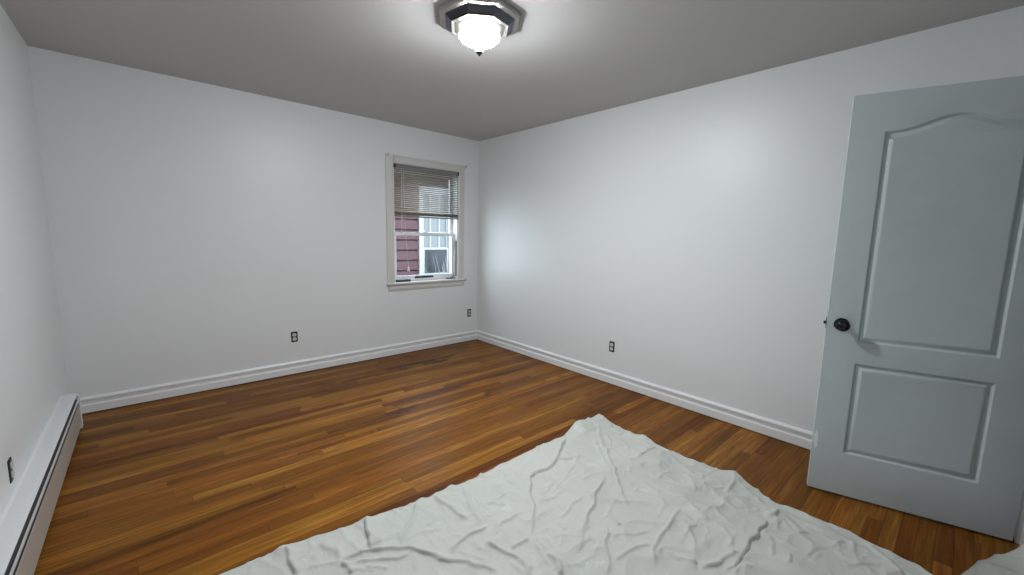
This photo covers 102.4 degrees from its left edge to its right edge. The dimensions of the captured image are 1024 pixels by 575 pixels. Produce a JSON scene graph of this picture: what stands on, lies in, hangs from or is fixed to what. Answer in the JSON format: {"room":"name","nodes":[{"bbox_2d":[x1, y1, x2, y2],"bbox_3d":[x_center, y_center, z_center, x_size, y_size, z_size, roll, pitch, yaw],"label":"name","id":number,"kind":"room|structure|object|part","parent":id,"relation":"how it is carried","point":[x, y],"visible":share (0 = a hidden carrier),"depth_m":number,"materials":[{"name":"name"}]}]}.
{"room":"bedroom","nodes":[
{"label":"bedroom","id":0,"kind":"room"},
{"bbox_2d":[0,4,68,516],"bbox_3d":[-1.729,-0.061,1.041,0.302,2.451,4.680,-5,10,-42],"label":"wall","id":1,"kind":"structure","parent":0,"point":[33,378],"depth_m":2.12,"materials":[{"name":"paint"}]},
{"bbox_2d":[7,457,14,483],"bbox_3d":[-2.047,0.746,1.685,0.010,0.098,0.055,-5,10,-41],"label":"electrical outlet","id":2,"kind":"object","parent":1,"relation":"attached to","point":[10,463],"visible":1,"depth_m":1.68,"materials":[{"name":"black"}]},
{"bbox_2d":[0,393,82,574],"bbox_3d":[-1.621,1.022,1.284,0.082,0.246,3.844,-5,10,-41],"label":"baseboard heater","id":3,"kind":"object","parent":1,"relation":"attached to","point":[25,520],"visible":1,"depth_m":1.77,"materials":[{"name":"white metal"}]},
{"bbox_2d":[28,46,478,397],"bbox_3d":[-1.840,-0.436,3.964,3.680,2.451,0.150,-5,10,-42],"label":"wall","id":4,"kind":"structure","parent":0,"point":[195,227],"depth_m":3.34,"materials":[{"name":"paint"}]},
{"bbox_2d":[80,330,476,413],"bbox_3d":[-1.772,0.723,4.082,3.578,0.114,0.020,-5,10,-42],"label":"baseboard","id":5,"kind":"structure","parent":4,"relation":"attached to","point":[99,402],"depth_m":3.61,"materials":[{"name":"white paint"}]},
{"bbox_2d":[291,331,297,341],"bbox_3d":[-2.021,0.459,3.825,0.055,0.098,0.010,-5,10,-42],"label":"electrical outlet","id":6,"kind":"object","parent":4,"relation":"attached to","point":[294,335],"visible":1,"depth_m":3.82,"materials":[{"name":"black"}]},
{"bbox_2d":[385,154,466,291],"bbox_3d":[-0.979,-0.703,4.680,1.020,1.427,0.191,-5,10,-42],"label":"window","id":7,"kind":"structure","parent":4,"relation":"in","point":[455,227],"depth_m":4.65,"materials":[{"name":"paint"}]},
{"bbox_2d":[396,279,410,281],"bbox_3d":[-1.199,-0.075,4.530,0.173,0.022,0.034,-5,10,-42],"label":"bar","id":8,"kind":"object","parent":7,"relation":"on","point":[403,280],"visible":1,"depth_m":4.52,"materials":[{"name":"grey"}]},
{"bbox_3d":[-1.015,-0.956,4.683,0.783,0.734,0.032,-5,10,-42],"label":"sash","id":9,"kind":"part","parent":7,"relation":"part of","materials":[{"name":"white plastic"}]},
{"bbox_3d":[-1.002,-0.358,4.729,0.783,0.539,0.032,-5,10,-42],"label":"sash","id":10,"kind":"part","parent":7,"relation":"part of","materials":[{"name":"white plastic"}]},
{"bbox_2d":[393,163,458,270],"bbox_3d":[-0.936,-0.757,4.614,0.811,1.130,0.057,-5,10,-42],"label":"blind","id":11,"kind":"object","parent":7,"relation":"attached to","point":[405,206],"visible":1,"depth_m":4.55,"materials":[{"name":"grey plastic"}]},
{"bbox_3d":[-1.138,-0.748,4.417,0.048,1.037,0.012,-5,10,-42],"label":"pull cord","id":12,"kind":"part","parent":11,"relation":"part of","materials":[{"name":"white fabric"}]},
{"bbox_3d":[-0.944,-0.786,4.620,0.801,0.016,0.026,-5,10,-42],"label":"rail","id":13,"kind":"part","parent":11,"relation":"part of","materials":[{"name":"grey plastic"}]},
{"bbox_3d":[-0.938,-1.034,4.589,0.001,0.500,0.030,-5,10,-42],"label":"ladder cord","id":14,"kind":"part","parent":11,"relation":"part of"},
{"bbox_3d":[-0.712,-1.054,4.792,0.001,0.500,0.030,-5,10,-42],"label":"ladder cord","id":15,"kind":"part","parent":11,"relation":"part of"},
{"bbox_2d":[467,309,470,316],"bbox_3d":[-0.535,0.318,5.156,0.055,0.098,0.010,-5,10,-42],"label":"electrical outlet","id":16,"kind":"object","parent":4,"relation":"attached to","point":[468,310],"visible":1,"depth_m":5.15,"materials":[{"name":"black"}]},
{"bbox_2d":[0,0,1023,140],"bbox_3d":[0.113,-1.393,1.649,4.030,0.120,5.960,-5,10,-42],"label":"ceiling","id":17,"kind":"structure","parent":0,"point":[392,61],"depth_m":2.45,"materials":[{"name":"paint"}]},
{"bbox_2d":[439,0,520,55],"bbox_3d":[-0.170,-1.307,2.151,0.410,0.188,0.410,7,9,37],"label":"ceiling light","id":18,"kind":"object","parent":17,"relation":"attached to","point":[480,25],"visible":1,"depth_m":2.06,"materials":[{"name":"white glass"}]},
{"bbox_3d":[-0.170,-1.283,2.154,0.215,0.082,0.215,-5,10,-42],"label":"lamp shade","id":19,"kind":"part","parent":18,"relation":"part of","materials":[{"name":"white glass"}]},
{"bbox_2d":[34,339,1019,574],"bbox_3d":[0.056,1.157,1.974,4.030,0.120,5.960,-5,10,-42],"label":"floor","id":20,"kind":"structure","parent":0,"point":[213,481],"depth_m":2.47,"materials":[{"name":"brown wood"}]},
{"bbox_2d":[220,414,1023,574],"bbox_3d":[0.531,1.100,1.437,3.180,0.141,2.457,-5,10,-42],"label":"cloth","id":21,"kind":"object","parent":20,"relation":"on","point":[601,497],"visible":1,"depth_m":1.84,"materials":[{"name":"fabric"}]},
{"bbox_2d":[477,5,1023,431],"bbox_3d":[1.526,-0.250,3.103,0.150,2.451,5.960,-5,10,-42],"label":"wall","id":22,"kind":"structure","parent":0,"point":[693,231],"depth_m":3.08,"materials":[{"name":"paint"}]},
{"bbox_2d":[609,341,614,351],"bbox_3d":[0.909,0.540,3.754,0.010,0.098,0.055,-5,10,-42],"label":"electrical outlet","id":23,"kind":"object","parent":22,"relation":"attached to","point":[611,343],"visible":1,"depth_m":3.75,"materials":[{"name":"black"}]},
{"bbox_2d":[477,330,812,449],"bbox_3d":[1.019,0.841,3.653,0.020,0.114,4.410,-5,10,-42],"label":"baseboard","id":24,"kind":"structure","parent":22,"relation":"attached to","point":[797,436],"depth_m":3.35,"materials":[{"name":"white paint"}]},
{"bbox_2d":[1016,483,1023,545],"bbox_3d":[1.163,0.061,0.589,3.780,2.451,0.120,-5,10,-42],"label":"wall","id":25,"kind":"structure","parent":0,"point":[1022,534],"depth_m":1.85,"materials":[{"name":"paint"}]},
{"bbox_2d":[807,75,1023,540],"bbox_3d":[1.972,0.107,1.945,0.786,2.030,0.170,6,8,31],"label":"door","id":26,"kind":"structure","parent":25,"relation":"in","point":[919,411],"depth_m":1.93,"materials":[{"name":"wood"}]},
{"bbox_3d":[1.670,0.191,2.079,0.065,0.065,0.065,6,8,31],"label":"knob","id":27,"kind":"part","parent":26,"relation":"part of","materials":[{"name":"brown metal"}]},
{"bbox_2d":[1014,485,1023,543],"bbox_3d":[2.014,0.134,1.464,0.940,2.125,0.015,-5,10,-42],"label":"trim","id":28,"kind":"structure","parent":25,"relation":"attached to","point":[1020,518],"depth_m":1.86,"materials":[{"name":"white paint"}]},
{"label":"outside","id":29,"kind":"structure","parent":0,"visible":0},
{"bbox_3d":[-3.154,0.801,9.071,13.000,0.150,8.850,-5,10,-42],"label":"ground","id":30,"kind":"structure","parent":29,"visible":0},
{"bbox_2d":[394,173,449,275],"bbox_3d":[-1.483,-1.750,9.011,5.250,5.000,3.020,-5,10,-42],"label":"house","id":31,"kind":"structure","parent":30,"relation":"on","point":[420,250],"depth_m":7.35,"materials":[{"name":"red brick"}]},
{"bbox_3d":[-1.421,-1.209,7.547,0.498,0.980,0.004,-5,10,-42],"label":"pane","id":32,"kind":"part","parent":31,"relation":"part of","materials":[{"name":"grey"}]},
{"bbox_3d":[-1.416,-0.489,7.615,0.498,0.465,0.004,-5,10,-42],"label":"pane","id":33,"kind":"part","parent":31,"relation":"part of","materials":[{"name":"grey"}]},
{"bbox_2d":[423,255,449,273],"bbox_3d":[-1.107,0.157,7.383,0.895,1.692,0.419,-5,10,-42],"label":"bare shrub","id":34,"kind":"object","parent":30,"relation":"on","point":[435,255],"visible":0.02,"depth_m":7.23,"materials":[{"name":"grey plant"}]}
]}

